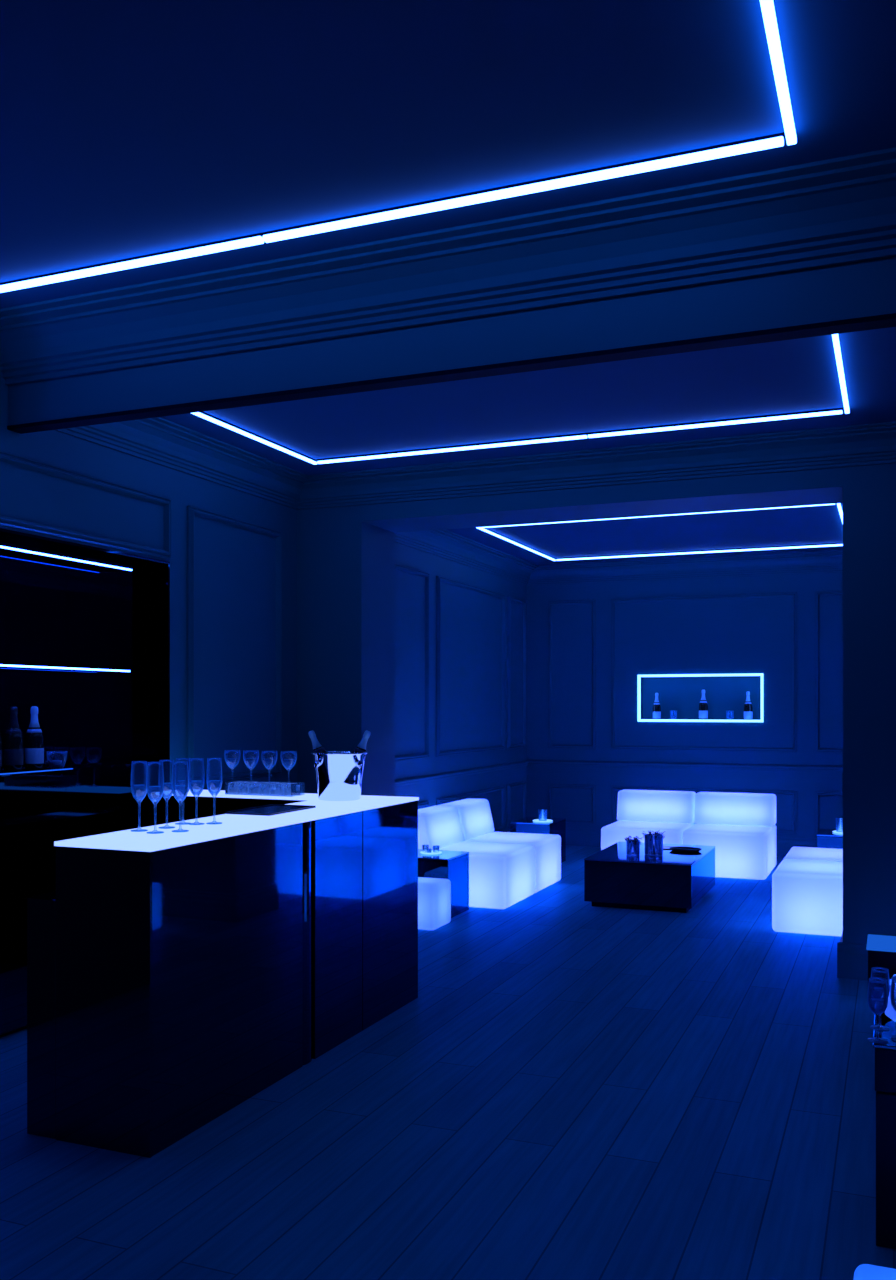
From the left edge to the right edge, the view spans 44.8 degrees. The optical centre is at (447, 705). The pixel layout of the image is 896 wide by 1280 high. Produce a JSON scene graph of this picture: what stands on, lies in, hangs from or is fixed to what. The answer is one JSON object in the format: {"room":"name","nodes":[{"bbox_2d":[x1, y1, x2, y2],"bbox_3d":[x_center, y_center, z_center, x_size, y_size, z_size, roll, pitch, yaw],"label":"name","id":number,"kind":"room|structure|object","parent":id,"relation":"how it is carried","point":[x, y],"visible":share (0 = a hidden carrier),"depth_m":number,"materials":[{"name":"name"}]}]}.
{"room":"entertainment venue","nodes":[
{"label":"entertainment venue","id":0,"kind":"room"},
{"bbox_2d":[0,371,525,831],"bbox_3d":[-1.787,-0.200,6.457,0.332,3.600,14.190,0,0,22],"label":"wall","id":1,"kind":"structure","parent":0,"point":[460,629],"depth_m":7.30,"materials":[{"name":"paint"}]},
{"bbox_2d":[0,326,2,369],"bbox_3d":[-3.109,-1.705,2.605,0.210,0.190,5.660,0,0,22],"label":"trim","id":2,"kind":"structure","parent":1,"relation":"attached to","point":[1,350],"depth_m":5.15,"materials":[{"name":"teal paint"}]},
{"bbox_2d":[56,417,307,509],"bbox_3d":[-1.494,-1.505,6.539,0.210,0.190,2.675,0,0,22],"label":"trim","id":3,"kind":"structure","parent":1,"relation":"attached to","point":[158,440],"depth_m":6.55,"materials":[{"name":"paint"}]},
{"bbox_2d":[0,147,895,384],"bbox_3d":[0.185,-1.677,4.165,5.120,0.247,0.273,0,0,22],"label":"trim","id":4,"kind":"structure","parent":1,"relation":"attached to","point":[841,210],"depth_m":4.20,"materials":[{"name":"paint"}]},
{"bbox_2d":[7,313,895,433],"bbox_3d":[0.253,-1.347,4.330,5.120,0.018,0.091,0,0,22],"label":"beam","id":5,"kind":"structure","parent":1,"relation":"attached to","point":[886,320],"depth_m":4.35,"materials":[{"name":"blue"}]},
{"bbox_2d":[8,256,895,425],"bbox_3d":[0.253,-1.575,4.331,5.120,0.450,0.085,0,0,22],"label":"beam","id":6,"kind":"structure","parent":1,"relation":"attached to","point":[867,288],"depth_m":4.32,"materials":[{"name":"teal paint"}]},
{"bbox_2d":[395,761,528,786],"bbox_3d":[0.037,0.665,10.502,0.036,0.060,4.720,0,0,22],"label":"trim","id":7,"kind":"structure","parent":1,"relation":"attached to","point":[426,778],"depth_m":10.59,"materials":[{"name":"teal paint"}]},
{"bbox_2d":[395,529,537,584],"bbox_3d":[0.118,-1.505,10.469,0.210,0.190,4.720,0,0,22],"label":"trim","id":8,"kind":"structure","parent":1,"relation":"attached to","point":[446,544],"depth_m":10.71,"materials":[{"name":"teal paint"}]},
{"bbox_2d":[0,0,895,565],"bbox_3d":[0.669,-1.810,5.476,5.620,0.420,14.240,0,0,22],"label":"ceiling","id":9,"kind":"structure","parent":0,"point":[129,128],"depth_m":3.48,"materials":[{"name":"blue paint"}]},
{"bbox_2d":[0,0,796,292],"bbox_3d":[-0.939,-1.782,2.958,3.418,0.035,2.400,0,0,22],"label":"recessed light","id":10,"kind":"object","parent":9,"relation":"in","point":[767,6],"visible":1,"depth_m":3.77,"materials":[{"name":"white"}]},
{"bbox_2d":[191,334,849,464],"bbox_3d":[0.337,-1.585,5.710,3.272,0.030,1.620,0,0,22],"label":"recessed light","id":11,"kind":"object","parent":9,"relation":"in","point":[835,337],"visible":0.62,"depth_m":6.28,"materials":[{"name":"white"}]},
{"bbox_2d":[476,503,842,560],"bbox_3d":[2.095,-1.585,10.111,3.024,0.030,2.380,0,0,22],"label":"recessed light","id":12,"kind":"object","parent":9,"relation":"in","point":[484,529],"visible":0.5,"depth_m":10.84,"materials":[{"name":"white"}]},
{"bbox_2d":[0,845,895,1279],"bbox_3d":[0.697,1.660,5.545,5.620,0.120,14.390,0,0,22],"label":"floor","id":13,"kind":"structure","parent":0,"point":[570,1088],"depth_m":3.99,"materials":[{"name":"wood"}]},
{"bbox_2d":[0,528,169,1034],"bbox_3d":[-2.303,0.363,5.014,0.148,2.433,3.126,0,0,22],"label":"bar","id":14,"kind":"object","parent":13,"relation":"on","point":[85,630],"visible":0.73,"depth_m":5.83,"materials":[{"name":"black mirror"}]},
{"bbox_2d":[0,735,1,772],"bbox_3d":[-2.202,0.164,5.249,0.091,0.325,0.091,0,0,22],"label":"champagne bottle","id":15,"kind":"object","parent":14,"relation":"on","point":[0,735],"visible":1,"depth_m":5.25,"materials":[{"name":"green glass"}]},
{"bbox_2d":[4,706,22,771],"bbox_3d":[-2.149,0.164,5.378,0.091,0.325,0.091,0,0,22],"label":"champagne bottle","id":16,"kind":"object","parent":14,"relation":"on","point":[13,739],"visible":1,"depth_m":5.35,"materials":[{"name":"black glass"}]},
{"bbox_2d":[25,706,43,770],"bbox_3d":[-2.096,0.164,5.508,0.091,0.325,0.091,0,0,22],"label":"champagne bottle","id":17,"kind":"object","parent":14,"relation":"on","point":[34,740],"visible":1,"depth_m":5.48,"materials":[{"name":"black glass"}]},
{"bbox_2d":[0,768,72,774],"bbox_3d":[-2.393,0.327,4.604,0.004,0.006,2.298,0,0,22],"label":"light","id":18,"kind":"object","parent":14,"relation":"attached to","point":[68,769],"depth_m":5.44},
{"bbox_2d":[46,751,66,768],"bbox_3d":[-2.033,0.281,5.649,0.104,0.090,0.104,0,0,22],"label":"glass bowl","id":19,"kind":"object","parent":14,"relation":"on","point":[56,763],"visible":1,"depth_m":5.63,"materials":[{"name":"glass"}]},
{"bbox_2d":[0,666,117,671],"bbox_3d":[-2.366,-0.196,4.878,0.110,0.007,2.730,0,0,22],"label":"shelf","id":20,"kind":"object","parent":14,"relation":"attached to","point":[2,668],"depth_m":5.71,"materials":[{"name":"blue mirror"}]},
{"bbox_2d":[0,548,127,571],"bbox_3d":[-2.363,-0.767,4.887,0.110,0.007,2.748,0,0,22],"label":"shelf","id":21,"kind":"object","parent":14,"relation":"attached to","point":[11,553],"depth_m":5.70,"materials":[{"name":"blue mirror"}]},
{"bbox_2d":[27,789,418,1157],"bbox_3d":[-1.315,1.050,5.193,1.556,1.100,2.297,0,0,22],"label":"bar counter","id":22,"kind":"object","parent":13,"relation":"on","point":[174,979],"depth_m":4.20,"materials":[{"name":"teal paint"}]},
{"bbox_2d":[131,761,147,831],"bbox_3d":[-1.235,0.360,4.348,0.067,0.278,0.067,0,0,22],"label":"champagne flute","id":23,"kind":"object","parent":22,"relation":"on","point":[142,797],"visible":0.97,"depth_m":4.33,"materials":[{"name":"clear glass"}]},
{"bbox_2d":[146,762,163,833],"bbox_3d":[-1.153,0.360,4.280,0.067,0.278,0.067,0,0,22],"label":"champagne flute","id":24,"kind":"object","parent":22,"relation":"on","point":[148,786],"visible":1,"depth_m":4.27,"materials":[{"name":"glass"}]},
{"bbox_2d":[158,760,174,828],"bbox_3d":[-1.152,0.360,4.455,0.067,0.278,0.067,0,0,22],"label":"champagne flute","id":25,"kind":"object","parent":22,"relation":"on","point":[171,761],"visible":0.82,"depth_m":4.44,"materials":[{"name":"glass"}]},
{"bbox_2d":[172,761,188,831],"bbox_3d":[-1.067,0.360,4.331,0.067,0.278,0.067,0,0,22],"label":"champagne flute","id":26,"kind":"object","parent":22,"relation":"on","point":[186,786],"visible":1,"depth_m":4.32,"materials":[{"name":"glass"}]},
{"bbox_2d":[175,758,189,824],"bbox_3d":[-1.123,0.360,4.606,0.067,0.278,0.067,0,0,22],"label":"champagne flute","id":27,"kind":"object","parent":22,"relation":"on","point":[177,781],"visible":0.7,"depth_m":4.59,"materials":[{"name":"glass"}]},
{"bbox_2d":[189,758,204,824],"bbox_3d":[-1.062,0.360,4.592,0.067,0.278,0.067,0,0,22],"label":"champagne flute","id":28,"kind":"object","parent":22,"relation":"on","point":[202,781],"visible":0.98,"depth_m":4.58,"materials":[{"name":"glass"}]},
{"bbox_2d":[206,758,221,823],"bbox_3d":[-0.993,0.360,4.617,0.067,0.278,0.067,0,0,22],"label":"champagne flute","id":29,"kind":"object","parent":22,"relation":"on","point":[208,781],"visible":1,"depth_m":4.60,"materials":[{"name":"glass"}]},
{"bbox_2d":[224,750,239,768],"bbox_3d":[-1.265,0.380,6.375,0.093,0.240,0.093,0,0,22],"label":"wine glass","id":30,"kind":"object","parent":22,"relation":"on","point":[233,766],"visible":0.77,"depth_m":6.36,"materials":[{"name":"glass"}]},
{"bbox_2d":[243,750,258,782],"bbox_3d":[-1.146,0.380,6.327,0.093,0.240,0.093,0,0,22],"label":"wine glass","id":31,"kind":"object","parent":22,"relation":"on","point":[244,751],"visible":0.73,"depth_m":6.31,"materials":[{"name":"glass"}]},
{"bbox_2d":[225,780,303,796],"bbox_3d":[-1.033,0.465,6.136,0.430,0.070,0.150,0,0,22],"label":"tray","id":32,"kind":"object","parent":22,"relation":"on","point":[295,790],"visible":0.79,"depth_m":6.07,"materials":[{"name":"clear glass"}]},
{"bbox_2d":[228,782,240,792],"bbox_3d":[-1.211,0.464,6.172,0.065,0.062,0.062,0,0,20],"label":"ice cube","id":33,"kind":"object","parent":32,"relation":"in","point":[231,789],"visible":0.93,"depth_m":6.15,"materials":[{"name":"clear ice"}]},
{"bbox_2d":[238,782,249,793],"bbox_3d":[-1.145,0.464,6.146,0.065,0.061,0.061,0,0,25],"label":"ice cube","id":34,"kind":"object","parent":32,"relation":"in","point":[241,790],"visible":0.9,"depth_m":6.12,"materials":[{"name":"clear ice"}]},
{"bbox_2d":[249,783,260,793],"bbox_3d":[-1.078,0.464,6.118,0.064,0.060,0.063,0,0,24],"label":"ice cube","id":35,"kind":"object","parent":32,"relation":"in","point":[252,790],"visible":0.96,"depth_m":6.10,"materials":[{"name":"clear ice"}]},
{"bbox_2d":[260,783,272,793],"bbox_3d":[-1.013,0.464,6.092,0.064,0.061,0.063,0,0,24],"label":"ice cube","id":36,"kind":"object","parent":32,"relation":"in","point":[263,790],"visible":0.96,"depth_m":6.07,"materials":[{"name":"clear ice"}]},
{"bbox_2d":[271,783,282,794],"bbox_3d":[-0.947,0.464,6.064,0.065,0.062,0.062,0,0,21],"label":"ice cube","id":37,"kind":"object","parent":32,"relation":"in","point":[278,791],"visible":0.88,"depth_m":6.04,"materials":[{"name":"clear ice"}]},
{"bbox_2d":[282,784,290,794],"bbox_3d":[-0.882,0.464,6.038,0.065,0.061,0.061,0,0,20],"label":"ice cube","id":38,"kind":"object","parent":32,"relation":"in","point":[285,791],"visible":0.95,"depth_m":6.03,"materials":[{"name":"clear ice"}]},
{"bbox_2d":[261,751,277,769],"bbox_3d":[-1.032,0.380,6.280,0.093,0.240,0.093,0,0,22],"label":"wine glass","id":39,"kind":"object","parent":22,"relation":"on","point":[270,767],"visible":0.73,"depth_m":6.26,"materials":[{"name":"glass"}]},
{"bbox_2d":[225,804,315,815],"bbox_3d":[-0.841,0.494,5.182,0.240,0.010,0.430,0,0,22],"label":"mat","id":40,"kind":"object","parent":22,"relation":"on","point":[273,809],"visible":1,"depth_m":5.15,"materials":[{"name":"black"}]},
{"bbox_2d":[281,751,296,770],"bbox_3d":[-0.913,0.380,6.231,0.093,0.240,0.093,0,0,22],"label":"wine glass","id":41,"kind":"object","parent":22,"relation":"on","point":[290,767],"visible":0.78,"depth_m":6.21,"materials":[{"name":"glass"}]},
{"bbox_2d":[311,751,367,800],"bbox_3d":[-0.581,0.372,5.816,0.304,0.254,0.304,0,0,22],"label":"bucket","id":42,"kind":"object","parent":22,"relation":"on","point":[339,774],"visible":0.98,"depth_m":5.71,"materials":[{"name":"silver metal"}]},
{"bbox_2d":[308,730,326,756],"bbox_3d":[-0.669,0.277,5.823,0.160,0.294,0.084,0,0,1],"label":"champagne bottle","id":43,"kind":"object","parent":42,"relation":"in","point":[317,748],"visible":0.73,"depth_m":5.81,"materials":[{"name":"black glass"}]},
{"bbox_2d":[352,730,370,760],"bbox_3d":[-0.493,0.277,5.809,0.160,0.294,0.084,0,0,0],"label":"champagne bottle","id":44,"kind":"object","parent":42,"relation":"in","point":[361,747],"visible":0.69,"depth_m":5.79,"materials":[{"name":"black glass"}]},
{"bbox_2d":[418,877,450,929],"bbox_3d":[-0.185,1.433,7.913,0.330,0.326,0.330,0,0,22],"label":"stool","id":45,"kind":"object","parent":13,"relation":"on","point":[434,894],"visible":0.52,"depth_m":7.75,"materials":[{"name":"white plastic"}]},
{"bbox_2d":[418,849,468,917],"bbox_3d":[-0.154,1.373,8.430,0.515,0.455,0.440,0,0,22],"label":"side table","id":46,"kind":"object","parent":13,"relation":"on","point":[453,866],"visible":0.42,"depth_m":8.27,"materials":[{"name":"teal paint"}]},
{"bbox_2d":[420,850,441,854],"bbox_3d":[-0.131,1.138,8.453,0.170,0.013,0.170,0,0,22],"label":"coaster","id":47,"kind":"object","parent":46,"relation":"on","point":[421,852],"visible":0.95,"depth_m":8.41,"materials":[{"name":"white"}]},
{"bbox_2d":[422,845,428,852],"bbox_3d":[-0.175,1.111,8.465,0.052,0.055,0.052,0,0,22],"label":"glass tumbler","id":48,"kind":"object","parent":47,"relation":"on","point":[425,848],"visible":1,"depth_m":8.45,"materials":[{"name":"clear glass"}]},
{"bbox_2d":[433,845,438,851],"bbox_3d":[-0.092,1.114,8.469,0.052,0.048,0.052,0,0,22],"label":"glass tumbler","id":49,"kind":"object","parent":47,"relation":"on","point":[435,848],"visible":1,"depth_m":8.45,"materials":[{"name":"clear glass"}]},
{"bbox_2d":[418,805,534,908],"bbox_3d":[0.150,1.226,8.980,0.960,0.723,0.763,0,0,22],"label":"lounge seat","id":50,"kind":"object","parent":13,"relation":"on","point":[501,875],"visible":0.6,"depth_m":8.72,"materials":[{"name":"white plastic"}]},
{"bbox_2d":[440,798,560,892],"bbox_3d":[0.446,1.226,9.702,0.960,0.723,0.763,0,0,22],"label":"lounge seat","id":51,"kind":"object","parent":13,"relation":"on","point":[475,816],"visible":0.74,"depth_m":9.60,"materials":[{"name":"white plastic"}]},
{"bbox_2d":[510,817,565,862],"bbox_3d":[0.918,1.380,11.043,0.415,0.440,0.570,0,0,22],"label":"side table","id":52,"kind":"object","parent":13,"relation":"on","point":[557,826],"visible":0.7,"depth_m":10.85,"materials":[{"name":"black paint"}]},
{"bbox_2d":[533,819,552,821],"bbox_3d":[0.953,1.153,10.937,0.200,0.013,0.200,0,0,22],"label":"coaster","id":53,"kind":"object","parent":52,"relation":"on","point":[535,820],"visible":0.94,"depth_m":10.89,"materials":[{"name":"white"}]},
{"bbox_2d":[538,809,546,820],"bbox_3d":[0.953,1.098,10.937,0.090,0.110,0.090,0,0,22],"label":"glass tumbler","id":54,"kind":"object","parent":53,"relation":"on","point":[542,813],"visible":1,"depth_m":10.91,"materials":[{"name":"clear glass"}]},
{"bbox_2d":[601,789,695,849],"bbox_3d":[2.002,1.226,10.766,0.763,0.723,0.960,0,0,22],"label":"lounge seat","id":55,"kind":"object","parent":13,"relation":"on","point":[638,811],"visible":0.66,"depth_m":10.86,"materials":[{"name":"white plastic"}]},
{"bbox_2d":[584,841,714,912],"bbox_3d":[1.703,1.409,9.051,0.850,0.383,1.200,0,0,22],"label":"coffee table","id":56,"kind":"object","parent":13,"relation":"on","point":[673,881],"visible":0.97,"depth_m":8.55,"materials":[{"name":"teal paint"}]},
{"bbox_2d":[625,836,642,855],"bbox_3d":[1.518,1.139,8.890,0.158,0.154,0.164,0,0,22],"label":"jar","id":57,"kind":"object","parent":56,"relation":"on","point":[632,845],"visible":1,"depth_m":8.85,"materials":[{"name":"clear glass"}]},
{"bbox_2d":[643,830,665,855],"bbox_3d":[1.682,1.113,8.883,0.199,0.207,0.207,0,0,22],"label":"jar","id":58,"kind":"object","parent":56,"relation":"on","point":[653,842],"visible":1,"depth_m":8.82,"materials":[{"name":"clear glass"}]},
{"bbox_2d":[663,846,681,849],"bbox_3d":[1.946,1.214,9.287,0.290,0.006,0.200,0,0,22],"label":"menu","id":59,"kind":"object","parent":56,"relation":"on","point":[664,847],"visible":0.18,"depth_m":9.37,"materials":[{"name":"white paper"}]},
{"bbox_2d":[669,847,701,851],"bbox_3d":[1.994,1.204,9.126,0.272,0.024,0.190,0,0,22],"label":"oval tray","id":60,"kind":"object","parent":56,"relation":"on","point":[678,849],"visible":1,"depth_m":9.11,"materials":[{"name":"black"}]},
{"bbox_2d":[682,792,776,879],"bbox_3d":[2.723,1.226,10.470,0.763,0.723,0.960,0,0,22],"label":"lounge seat","id":61,"kind":"object","parent":13,"relation":"on","point":[741,827],"visible":0.91,"depth_m":10.21,"materials":[{"name":"white plastic"}]},
{"bbox_2d":[772,859,842,936],"bbox_3d":[2.859,1.226,7.798,0.960,0.723,0.763,0,0,22],"label":"lounge seat","id":62,"kind":"object","parent":13,"relation":"on","point":[807,895],"visible":0.44,"depth_m":7.55,"materials":[{"name":"white plastic"}]},
{"bbox_2d":[784,847,842,861],"bbox_3d":[3.155,1.226,8.520,0.960,0.723,0.763,0,0,22],"label":"lounge seat","id":63,"kind":"object","parent":13,"relation":"on","point":[802,853],"visible":0.16,"depth_m":8.53,"materials":[{"name":"white plastic"}]},
{"bbox_2d":[816,828,842,848],"bbox_3d":[3.483,1.355,9.542,0.440,0.490,0.500,0,0,22],"label":"side table","id":64,"kind":"object","parent":13,"relation":"on","point":[826,838],"visible":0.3,"depth_m":9.37,"materials":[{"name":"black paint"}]},
{"bbox_3d":[3.472,1.103,9.514,0.200,0.013,0.200,0,0,22],"label":"coaster","id":65,"kind":"object","parent":64,"relation":"on","visible":0},
{"bbox_2d":[836,818,842,831],"bbox_3d":[3.436,1.043,9.507,0.084,0.120,0.084,0,0,22],"label":"glass tumbler","id":66,"kind":"object","parent":65,"relation":"on","point":[839,821],"visible":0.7,"depth_m":9.48,"materials":[{"name":"clear glass"}]},
{"bbox_2d":[853,1264,895,1279],"bbox_3d":[1.027,1.433,2.292,0.330,0.326,0.330,0,0,22],"label":"stool","id":67,"kind":"object","parent":13,"relation":"on","point":[864,1271],"visible":1,"depth_m":2.44,"materials":[{"name":"plastic"}]},
{"bbox_2d":[866,934,895,990],"bbox_3d":[1.979,1.225,3.749,0.995,0.750,0.240,0,0,22],"label":"console table","id":68,"kind":"object","parent":13,"relation":"on","point":[881,949],"visible":0.49,"depth_m":3.82,"materials":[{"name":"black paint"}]},
{"bbox_2d":[873,1002,895,1248],"bbox_3d":[1.758,1.300,3.300,0.863,0.600,0.536,0,0,22],"label":"table","id":69,"kind":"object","parent":13,"relation":"on","point":[885,1054],"depth_m":3.21,"materials":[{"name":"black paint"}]},
{"bbox_2d":[868,977,887,1043],"bbox_3d":[1.283,0.908,3.246,0.057,0.184,0.057,0,0,22],"label":"champagne flute","id":70,"kind":"object","parent":69,"relation":"on","point":[877,1039],"visible":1,"depth_m":3.24,"materials":[{"name":"glass"}]},
{"bbox_2d":[870,967,889,1030],"bbox_3d":[1.341,0.908,3.373,0.057,0.184,0.057,0,0,22],"label":"champagne flute","id":71,"kind":"object","parent":69,"relation":"on","point":[873,970],"visible":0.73,"depth_m":3.37,"materials":[{"name":"glass"}]},
{"bbox_2d":[882,974,895,1021],"bbox_3d":[1.484,0.918,3.433,0.216,0.163,0.216,0,0,22],"label":"bowl","id":72,"kind":"object","parent":69,"relation":"on","point":[890,1012],"visible":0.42,"depth_m":3.41,"materials":[{"name":"clear glass"}]},
{"bbox_2d":[890,976,895,1040],"bbox_3d":[1.357,0.908,3.259,0.057,0.184,0.057,0,0,22],"label":"champagne flute","id":73,"kind":"object","parent":69,"relation":"on","point":[893,980],"visible":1,"depth_m":3.26,"materials":[{"name":"glass"}]},
{"bbox_2d":[297,463,895,979],"bbox_3d":[1.383,0.000,7.085,5.120,3.200,0.580,0,0,22],"label":"wall","id":74,"kind":"structure","parent":0,"point":[346,554],"depth_m":7.02,"materials":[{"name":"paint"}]},
{"bbox_2d":[297,421,895,509],"bbox_3d":[1.245,-1.505,6.748,5.120,0.190,0.210,0,0,22],"label":"trim","id":75,"kind":"structure","parent":74,"relation":"attached to","point":[875,443],"depth_m":6.85,"materials":[{"name":"teal paint"}]},
{"bbox_2d":[526,571,842,837],"bbox_3d":[3.301,-0.200,11.891,5.620,3.600,0.372,0,0,22],"label":"wall","id":76,"kind":"structure","parent":0,"point":[588,645],"depth_m":12.03,"materials":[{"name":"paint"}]},
{"bbox_2d":[653,693,660,718],"bbox_3d":[2.350,0.013,12.234,0.091,0.325,0.091,0,0,22],"label":"champagne bottle","id":77,"kind":"object","parent":76,"relation":"in","point":[656,706],"visible":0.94,"depth_m":12.20,"materials":[{"name":"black glass"}]},
{"bbox_2d":[670,710,676,718],"bbox_3d":[2.522,0.113,12.152,0.080,0.125,0.080,0,0,22],"label":"glass tumbler","id":78,"kind":"object","parent":76,"relation":"in","point":[673,713],"visible":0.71,"depth_m":12.12,"materials":[{"name":"clear glass"}]},
{"bbox_2d":[526,760,842,771],"bbox_3d":[3.278,0.655,11.704,5.120,0.060,0.036,0,0,22],"label":"trim","id":79,"kind":"structure","parent":76,"relation":"attached to","point":[531,762],"depth_m":11.95,"materials":[{"name":"teal paint"}]},
{"bbox_2d":[527,550,842,584],"bbox_3d":[3.245,-1.505,11.623,5.120,0.190,0.210,0,0,22],"label":"trim","id":80,"kind":"structure","parent":76,"relation":"attached to","point":[823,561],"depth_m":11.88,"materials":[{"name":"teal paint"}]},
{"bbox_2d":[566,827,816,855],"bbox_3d":[3.279,1.498,11.706,5.120,0.205,0.030,0,0,22],"label":"baseboard","id":81,"kind":"structure","parent":76,"relation":"attached to","point":[591,837],"depth_m":12.34,"materials":[{"name":"teal paint"}]},
{"bbox_2d":[638,673,762,721],"bbox_3d":[2.760,-0.087,11.939,1.361,0.525,0.034,0,0,22],"label":"light","id":82,"kind":"object","parent":76,"relation":"attached to","point":[753,674],"visible":1,"depth_m":11.96,"materials":[{"name":"white plastic"}]},
{"bbox_2d":[699,690,707,719],"bbox_3d":[2.828,-0.004,12.037,0.100,0.358,0.100,0,0,22],"label":"champagne bottle","id":83,"kind":"object","parent":76,"relation":"in","point":[703,706],"visible":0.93,"depth_m":12.00,"materials":[{"name":"green glass"}]},
{"bbox_2d":[726,711,733,719],"bbox_3d":[3.091,0.113,11.919,0.080,0.125,0.080,0,0,22],"label":"glass tumbler","id":84,"kind":"object","parent":76,"relation":"in","point":[729,714],"visible":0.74,"depth_m":11.89,"materials":[{"name":"clear glass"}]},
{"bbox_2d":[744,691,752,719],"bbox_3d":[3.273,0.008,11.855,0.094,0.335,0.094,0,0,22],"label":"champagne bottle","id":85,"kind":"object","parent":76,"relation":"in","point":[748,713],"visible":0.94,"depth_m":11.82,"materials":[{"name":"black glass"}]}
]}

